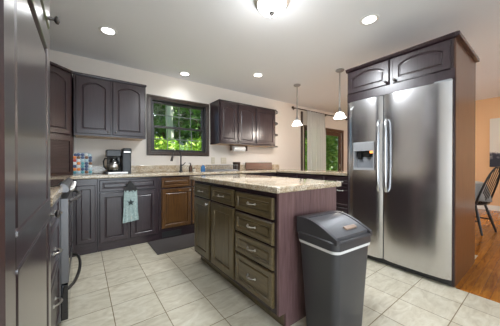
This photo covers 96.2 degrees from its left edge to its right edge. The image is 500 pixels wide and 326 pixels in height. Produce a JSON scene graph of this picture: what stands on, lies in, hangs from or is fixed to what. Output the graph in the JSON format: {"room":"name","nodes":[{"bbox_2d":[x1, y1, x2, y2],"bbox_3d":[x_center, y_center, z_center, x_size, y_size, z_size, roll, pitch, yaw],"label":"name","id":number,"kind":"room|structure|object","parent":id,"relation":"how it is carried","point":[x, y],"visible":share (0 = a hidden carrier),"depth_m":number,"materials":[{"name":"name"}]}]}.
{"room":"kitchen","nodes":[
{"label":"kitchen","id":0,"kind":"room"},
{"bbox_2d":[50,50,346,170],"bbox_3d":[0.319,-0.211,5.064,8.050,2.500,0.140,0,0,-37],"label":"wall","id":1,"kind":"structure","parent":0,"point":[287,154],"depth_m":4.01,"materials":[{"name":"white paint"}]},
{"bbox_2d":[50,61,73,138],"bbox_3d":[-2.394,-0.718,2.523,0.664,0.790,0.698,0,0,-37],"label":"upper cabinet","id":2,"kind":"object","parent":1,"relation":"attached to","point":[61,78],"visible":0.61,"depth_m":2.57,"materials":[{"name":"brown wood"}]},
{"bbox_2d":[73,71,146,140],"bbox_3d":[-1.903,-0.731,3.079,0.826,0.768,0.392,0,0,-37],"label":"upper cabinet","id":3,"kind":"object","parent":1,"relation":"attached to","point":[104,108],"visible":1,"depth_m":2.93,"materials":[{"name":"brown wood"}]},
{"bbox_2d":[146,94,208,155],"bbox_3d":[-1.229,-0.615,3.892,1.076,0.964,0.174,0,0,-37],"label":"window","id":4,"kind":"structure","parent":1,"relation":"in","point":[151,99],"depth_m":3.82,"materials":[{"name":"brown wood"}]},
{"bbox_2d":[154,105,199,128],"bbox_3d":[-1.236,-0.806,3.901,0.834,0.359,0.005,0,0,-37],"label":"grille","id":5,"kind":"object","parent":4,"relation":"attached to","point":[188,107],"depth_m":3.95,"materials":[{"name":"grey metal"}]},
{"bbox_2d":[154,129,201,149],"bbox_3d":[-1.211,-0.410,3.868,0.834,0.349,0.005,0,0,-37],"label":"grille","id":6,"kind":"object","parent":4,"relation":"attached to","point":[191,130],"depth_m":3.87,"materials":[{"name":"grey metal"}]},
{"bbox_2d":[92,164,278,172],"bbox_3d":[-1.127,0.078,3.742,1.014,0.102,4.572,0,0,38],"label":"backsplash","id":7,"kind":"structure","parent":1,"relation":"attached to","point":[139,168],"depth_m":3.68,"materials":[{"name":"stone"}]},
{"bbox_2d":[221,158,225,163],"bbox_3d":[-0.512,-0.058,4.354,0.120,0.120,0.009,0,0,-37],"label":"wall outlet","id":8,"kind":"object","parent":1,"relation":"attached to","point":[223,160],"visible":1,"depth_m":4.35,"materials":[{"name":"beige plastic"}]},
{"bbox_2d":[210,99,277,147],"bbox_3d":[0.009,-0.739,4.499,1.608,0.768,0.392,0,0,-37],"label":"upper cabinet","id":9,"kind":"object","parent":1,"relation":"attached to","point":[231,123],"visible":1,"depth_m":4.18,"materials":[{"name":"brown wood"}]},
{"bbox_2d":[229,145,247,151],"bbox_3d":[-0.215,-0.292,4.323,0.370,0.122,0.104,0,0,-37],"label":"paper towel holder","id":10,"kind":"object","parent":9,"relation":"attached to","point":[236,148],"visible":0.95,"depth_m":4.28,"materials":[{"name":"white paper"}]},
{"bbox_2d":[301,111,302,169],"bbox_3d":[1.319,-0.145,5.701,0.055,2.360,0.030,0,0,-37],"label":"trim","id":11,"kind":"structure","parent":1,"relation":"attached to","point":[301,111],"depth_m":5.69,"materials":[{"name":"brown wood"}]},
{"bbox_2d":[304,125,306,169],"bbox_3d":[1.614,0.018,6.021,0.670,2.030,0.130,0,0,-37],"label":"door","id":12,"kind":"structure","parent":1,"relation":"in","point":[305,126],"depth_m":5.78,"materials":[{"name":"brown wood"}]},
{"bbox_2d":[292,106,346,119],"bbox_3d":[2.029,-1.352,6.163,2.585,0.066,0.124,0,0,-37],"label":"curtain rod","id":13,"kind":"object","parent":1,"relation":"attached to","point":[293,107],"visible":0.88,"depth_m":5.82,"materials":[{"name":"brown metal"}]},
{"bbox_2d":[307,111,325,169],"bbox_3d":[1.749,-0.172,5.879,0.761,2.332,0.061,0,0,-37],"label":"curtain","id":14,"kind":"object","parent":13,"relation":"hanging from","point":[316,130],"visible":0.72,"depth_m":5.84,"materials":[{"name":"fabric"}]},
{"bbox_2d":[326,128,343,170],"bbox_3d":[2.416,0.013,6.539,1.055,2.035,0.104,0,0,-37],"label":"door","id":15,"kind":"structure","parent":1,"relation":"in","point":[331,132],"depth_m":6.77,"materials":[{"name":"brown wood"}]},
{"bbox_2d":[48,0,499,115],"bbox_3d":[2.270,-1.498,2.429,8.250,0.100,6.607,0,0,-37],"label":"ceiling","id":16,"kind":"structure","parent":0,"point":[220,43],"depth_m":2.56,"materials":[{"name":"white paint"}]},
{"bbox_2d":[98,26,117,35],"bbox_3d":[-1.546,-1.443,2.444,0.180,0.009,0.180,0,0,-37],"label":"recessed light","id":17,"kind":"object","parent":16,"relation":"in","point":[106,30],"visible":1,"depth_m":2.43,"materials":[{"name":"white paint"}]},
{"bbox_2d":[179,72,189,75],"bbox_3d":[-1.056,-1.450,3.630,0.180,0.009,0.180,0,0,-37],"label":"recessed light","id":18,"kind":"object","parent":16,"relation":"in","point":[180,73],"visible":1,"depth_m":3.61,"materials":[{"name":"white"}]},
{"bbox_2d":[253,73,262,76],"bbox_3d":[0.130,-1.450,3.676,0.180,0.009,0.180,0,0,-37],"label":"recessed light","id":19,"kind":"object","parent":16,"relation":"in","point":[254,74],"visible":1,"depth_m":3.66,"materials":[{"name":"white"}]},
{"bbox_2d":[254,0,289,17],"bbox_3d":[0.192,-1.361,1.966,0.320,0.168,0.320,0,0,-37],"label":"light","id":20,"kind":"object","parent":16,"relation":"attached to","point":[268,8],"visible":1,"depth_m":1.93,"materials":[{"name":"white glass"}]},
{"bbox_2d":[292,84,301,125],"bbox_3d":[0.872,-1.083,4.154,0.189,0.748,0.189,0,0,-37],"label":"pendant light","id":21,"kind":"object","parent":16,"relation":"hanging from","point":[296,122],"visible":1,"depth_m":4.14,"materials":[{"name":"white glass"}]},
{"bbox_2d":[333,68,345,118],"bbox_3d":[1.395,-1.079,3.484,0.189,0.748,0.189,0,0,-37],"label":"pendant light","id":22,"kind":"object","parent":16,"relation":"hanging from","point":[339,115],"visible":1,"depth_m":3.47,"materials":[{"name":"white glass"}]},
{"bbox_2d":[359,14,379,25],"bbox_3d":[1.199,-1.442,2.253,0.180,0.009,0.180,0,0,-37],"label":"recessed light","id":23,"kind":"object","parent":16,"relation":"in","point":[366,20],"visible":1,"depth_m":2.25,"materials":[{"name":"white"}]},
{"bbox_2d":[58,209,499,325],"bbox_3d":[2.270,1.102,2.443,8.050,0.100,6.407,0,0,-37],"label":"floor","id":24,"kind":"structure","parent":0,"point":[133,285],"depth_m":1.81,"materials":[{"name":"tile"}]},
{"bbox_2d":[0,0,60,325],"bbox_3d":[-0.847,-0.167,0.467,0.656,2.460,0.780,0,0,-37],"label":"pantry cabinet","id":25,"kind":"object","parent":24,"relation":"on","point":[25,213],"visible":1,"depth_m":0.50,"materials":[{"name":"brown wood"}]},
{"bbox_2d":[50,198,62,325],"bbox_3d":[-1.256,0.624,0.995,0.659,0.872,0.586,0,0,-37],"label":"base cabinet","id":26,"kind":"object","parent":24,"relation":"on","point":[56,300],"visible":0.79,"depth_m":1.20,"materials":[{"name":"brown wood"}]},
{"bbox_2d":[50,186,62,206],"bbox_3d":[-1.264,0.113,0.987,0.644,0.142,0.584,0,0,-37],"label":"countertop","id":27,"kind":"structure","parent":26,"relation":"on","point":[55,192],"depth_m":1.12,"materials":[{"name":"beige stone"}]},
{"bbox_2d":[50,177,81,323],"bbox_3d":[-1.619,0.591,1.553,0.724,0.932,0.736,0,0,-37],"label":"range","id":28,"kind":"object","parent":24,"relation":"on","point":[66,199],"visible":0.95,"depth_m":1.43,"materials":[{"name":"silver metal"}]},
{"bbox_2d":[50,179,63,186],"bbox_3d":[-1.661,0.145,1.520,0.580,0.013,0.728,0,0,-37],"label":"cooktop","id":29,"kind":"object","parent":28,"relation":"in","point":[54,182],"depth_m":1.64,"materials":[{"name":"black glass"}]},
{"bbox_2d":[72,179,96,256],"bbox_3d":[-2.085,0.614,2.802,0.268,0.872,0.620,0,0,-37],"label":"base cabinet","id":30,"kind":"object","parent":24,"relation":"on","point":[85,207],"visible":0.76,"depth_m":2.58,"materials":[{"name":"brown wood"}]},
{"bbox_2d":[97,176,157,251],"bbox_3d":[-1.690,0.613,3.074,0.688,0.872,0.654,0,0,-37],"label":"base cabinet","id":31,"kind":"object","parent":24,"relation":"on","point":[112,233],"visible":0.87,"depth_m":2.80,"materials":[{"name":"brown wood"}]},
{"bbox_2d":[122,180,138,222],"bbox_3d":[-1.496,0.473,2.810,0.180,0.522,0.035,0,0,-37],"label":"hanging towel","id":32,"kind":"object","parent":31,"relation":"hanging from","point":[130,208],"visible":1,"depth_m":2.80,"materials":[{"name":"fabric"}]},
{"bbox_2d":[148,233,193,254],"bbox_3d":[-0.879,1.042,3.018,0.820,0.014,0.495,0,0,-37],"label":"floor mat","id":33,"kind":"object","parent":24,"relation":"on","point":[171,244],"visible":0.56,"depth_m":2.91,"materials":[{"name":"grey rubber"}]},
{"bbox_2d":[158,174,218,239],"bbox_3d":[-1.039,0.610,3.559,0.930,0.872,0.651,0,0,-37],"label":"base cabinet","id":34,"kind":"object","parent":24,"relation":"on","point":[176,195],"visible":0.62,"depth_m":3.19,"materials":[{"name":"brown wood"}]},
{"bbox_2d":[162,229,180,237],"bbox_3d":[-1.108,0.988,3.184,0.270,0.076,0.010,0,0,-37],"label":"vent grille","id":35,"kind":"object","parent":34,"relation":"attached to","point":[168,233],"depth_m":3.17,"materials":[{"name":"black metal"}]},
{"bbox_2d":[219,172,275,176],"bbox_3d":[-0.159,0.607,4.211,1.257,0.872,0.654,0,0,-37],"label":"base cabinet","id":36,"kind":"object","parent":24,"relation":"on","point":[273,174],"visible":0.11,"depth_m":4.13,"materials":[{"name":"brown wood"}]},
{"bbox_2d":[194,180,335,325],"bbox_3d":[0.015,0.618,2.095,0.676,0.872,1.318,0,0,-37],"label":"kitchen island","id":37,"kind":"object","parent":24,"relation":"on","point":[249,237],"visible":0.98,"depth_m":1.58,"materials":[{"name":"espresso wood"},{"name":"dark walnut wood"},{"name":"granite"}]},
{"bbox_2d":[190,174,340,193],"bbox_3d":[0.028,0.158,2.111,0.690,0.040,1.385,0,0,-37],"label":"island countertop","id":38,"kind":"structure","parent":37,"relation":"on","point":[271,184],"depth_m":1.73,"materials":[{"name":"beige stone"}]},
{"bbox_2d":[276,172,346,212],"bbox_3d":[1.221,0.609,3.849,0.634,0.872,1.690,0,0,-37],"label":"base cabinet","id":39,"kind":"object","parent":24,"relation":"on","point":[341,192],"visible":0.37,"depth_m":3.30,"materials":[{"name":"brown wood"}]},
{"bbox_2d":[50,164,346,180],"bbox_3d":[-0.413,0.102,2.998,4.409,0.142,2.306,0,0,-37],"label":"countertop","id":40,"kind":"structure","parent":39,"relation":"on","point":[139,170],"depth_m":3.49,"materials":[{"name":"beige stone"}]},
{"bbox_2d":[50,134,73,175],"bbox_3d":[-2.405,-0.093,2.528,0.648,0.457,0.682,0,0,-37],"label":"appliance garage","id":41,"kind":"object","parent":40,"relation":"on","point":[61,147],"visible":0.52,"depth_m":2.58,"materials":[{"name":"brown wood"}]},
{"bbox_2d":[73,153,91,173],"bbox_3d":[-2.138,-0.002,2.860,0.199,0.272,0.088,0,0,-41],"label":"rack","id":42,"kind":"object","parent":40,"relation":"on","point":[82,162],"visible":0.97,"depth_m":2.83,"materials":[{"name":"multicoloured plastic"}]},
{"bbox_2d":[103,148,131,173],"bbox_3d":[-1.825,-0.040,3.076,0.334,0.345,0.245,0,0,-37],"label":"coffee maker","id":43,"kind":"object","parent":40,"relation":"on","point":[118,161],"visible":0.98,"depth_m":3.03,"materials":[{"name":"black plastic"}]},
{"bbox_2d":[170,150,185,171],"bbox_3d":[-1.173,-0.048,3.619,0.081,0.355,0.266,0,0,40],"label":"faucet","id":44,"kind":"object","parent":40,"relation":"on","point":[181,164],"visible":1,"depth_m":3.66,"materials":[{"name":"grey metal"}]},
{"bbox_2d":[205,165,237,170],"bbox_3d":[-0.508,0.073,4.007,0.500,0.109,0.340,0,0,-37],"label":"dish rack","id":45,"kind":"object","parent":40,"relation":"on","point":[206,169],"visible":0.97,"depth_m":3.98,"materials":[{"name":"grey metal"}]},
{"bbox_2d":[205,170,237,170],"bbox_3d":[-0.508,0.121,4.007,0.500,0.014,0.340,0,0,-37],"label":"drip tray","id":46,"kind":"object","parent":45,"relation":"on","point":[205,170],"depth_m":3.86,"materials":[{"name":"grey plastic"}]},
{"bbox_2d":[233,162,239,169],"bbox_3d":[-0.252,0.049,4.198,0.148,0.156,0.148,0,0,-37],"label":"utensil cup","id":47,"kind":"object","parent":40,"relation":"on","point":[237,164],"visible":0.66,"depth_m":4.14,"materials":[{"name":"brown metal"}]},
{"bbox_2d":[245,162,271,169],"bbox_3d":[0.200,0.050,4.814,0.720,0.150,0.042,0,0,-37],"label":"serving board","id":48,"kind":"object","parent":40,"relation":"on","point":[249,165],"visible":0.88,"depth_m":4.78,"materials":[{"name":"brown wood"}]},
{"bbox_2d":[297,210,371,325],"bbox_3d":[0.524,0.695,1.404,0.360,0.726,0.306,0,0,-33],"label":"trash can","id":49,"kind":"object","parent":24,"relation":"on","point":[334,244],"visible":1,"depth_m":1.30,"materials":[{"name":"grey plastic"}]},
{"bbox_2d":[297,210,371,246],"bbox_3d":[0.524,0.385,1.402,0.344,0.106,0.296,0,0,-33],"label":"lid","id":50,"kind":"object","parent":49,"relation":"attached to","point":[332,228],"depth_m":1.33,"materials":[{"name":"grey plastic"}]},
{"bbox_2d":[348,78,453,285],"bbox_3d":[1.706,0.159,2.463,0.845,1.763,0.920,0,0,-37],"label":"refrigerator","id":51,"kind":"object","parent":24,"relation":"on","point":[401,143],"visible":0.94,"depth_m":2.13,"materials":[{"name":"grey metal"}]},
{"bbox_2d":[345,30,479,286],"bbox_3d":[1.773,-0.030,2.518,0.881,2.163,1.010,0,0,-37],"label":"refrigerator surround","id":52,"kind":"object","parent":24,"relation":"on","point":[448,56],"visible":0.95,"depth_m":2.12,"materials":[{"name":"brown wood"}]},
{"bbox_2d":[456,287,499,302],"bbox_3d":[2.672,1.060,0.668,0.030,0.004,3.078,0,0,-37],"label":"trim","id":53,"kind":"structure","parent":24,"relation":"on","point":[457,287],"depth_m":1.80,"materials":[{"name":"brown wood"}]},
{"bbox_2d":[475,166,499,235],"bbox_3d":[3.487,0.542,3.508,0.434,1.014,0.584,0,0,-23],"label":"chair","id":54,"kind":"object","parent":24,"relation":"on","point":[477,202],"visible":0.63,"depth_m":3.33,"materials":[{"name":"black paint"}]},
{"bbox_3d":[3.295,0.668,3.870,1.040,0.746,1.040,0,0,-37],"label":"dining table","id":55,"kind":"object","parent":24,"relation":"on","visible":0},
{"bbox_2d":[475,181,491,201],"bbox_3d":[3.295,0.438,3.868,1.198,0.294,1.198,0,0,-37],"label":"tablecloth","id":56,"kind":"object","parent":55,"relation":"on","point":[478,184],"visible":0.12,"depth_m":3.33,"materials":[{"name":"grey fabric"}]},
{"bbox_2d":[475,97,499,205],"bbox_3d":[5.542,-0.210,4.865,0.100,2.500,6.407,0,0,-37],"label":"wall","id":57,"kind":"structure","parent":0,"point":[486,109],"depth_m":5.07,"materials":[{"name":"orange paint"}]},
{"bbox_2d":[477,205,499,210],"bbox_3d":[5.501,0.985,4.828,0.016,0.110,6.387,0,0,-37],"label":"baseboard","id":58,"kind":"structure","parent":57,"relation":"attached to","point":[490,207],"depth_m":4.99,"materials":[{"name":"white paint"}]},
{"bbox_2d":[490,118,499,166],"bbox_3d":[5.548,-0.460,4.745,0.030,1.070,0.650,0,0,-37],"label":"canvas","id":59,"kind":"object","parent":57,"relation":"attached to","point":[494,123],"visible":1,"depth_m":4.93},
{"label":"outside","id":60,"kind":"structure","parent":0,"visible":0},
{"bbox_3d":[-4.515,1.397,17.833,38.000,0.150,25.993,0,0,-37],"label":"ground","id":61,"kind":"structure","parent":60,"visible":0},
{"bbox_2d":[154,104,184,130],"bbox_3d":[-4.242,-1.631,8.413,3.886,6.022,3.998,0,0,-37],"label":"tree","id":62,"kind":"object","parent":61,"relation":"on","point":[158,108],"visible":0.06,"depth_m":8.41,"materials":[{"name":"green plant"}]},
{"bbox_2d":[154,135,186,149],"bbox_3d":[-2.667,0.271,6.739,1.991,2.308,1.687,0,0,-37],"label":"shrub","id":63,"kind":"object","parent":61,"relation":"on","point":[175,145],"visible":0.05,"depth_m":6.65,"materials":[{"name":"green plant"}]},
{"bbox_2d":[166,106,174,149],"bbox_3d":[-2.765,-1.905,7.772,3.108,6.579,3.071,0,0,-37],"label":"tree","id":64,"kind":"object","parent":61,"relation":"on","point":[170,110],"visible":0.02,"depth_m":7.68,"materials":[{"name":"white plant"}]},
{"bbox_2d":[154,105,198,149],"bbox_3d":[-4.411,-2.644,11.617,6.552,8.014,6.641,0,0,-37],"label":"tree","id":65,"kind":"object","parent":61,"relation":"on","point":[161,132],"visible":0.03,"depth_m":10.32,"materials":[{"name":"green plant"}]},
{"bbox_2d":[159,104,200,149],"bbox_3d":[-2.023,-1.638,9.668,3.799,6.019,3.698,0,0,-37],"label":"tree","id":66,"kind":"object","parent":61,"relation":"on","point":[198,114],"visible":0.1,"depth_m":9.17,"materials":[{"name":"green plant"}]},
{"bbox_2d":[174,111,199,148],"bbox_3d":[-2.273,-2.662,15.064,6.654,8.014,6.615,0,0,-37],"label":"tree","id":67,"kind":"object","parent":61,"relation":"on","point":[196,111],"visible":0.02,"depth_m":13.28,"materials":[{"name":"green plant"}]},
{"bbox_2d":[182,136,200,150],"bbox_3d":[-1.718,0.228,7.951,2.382,2.329,1.693,0,0,-37],"label":"shrub","id":68,"kind":"object","parent":61,"relation":"on","point":[197,142],"visible":0.04,"depth_m":7.63,"materials":[{"name":"green plant"}]},
{"bbox_2d":[305,138,306,169],"bbox_3d":[2.023,0.168,8.838,1.908,2.444,1.468,0,0,-37],"label":"shrub","id":69,"kind":"object","parent":61,"relation":"on","point":[305,138],"visible":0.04,"depth_m":8.57,"materials":[{"name":"green plant"}]},
{"bbox_2d":[305,130,337,154],"bbox_3d":[3.592,-1.431,11.099,3.676,5.597,3.736,0,0,-37],"label":"tree","id":70,"kind":"object","parent":61,"relation":"on","point":[331,141],"visible":0.1,"depth_m":10.51,"materials":[{"name":"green plant"}]},
{"bbox_2d":[326,150,337,170],"bbox_3d":[3.414,0.359,10.004,2.251,2.053,1.541,0,0,-37],"label":"shrub","id":71,"kind":"object","parent":61,"relation":"on","point":[331,166],"visible":0.16,"depth_m":9.60,"materials":[{"name":"green plant"}]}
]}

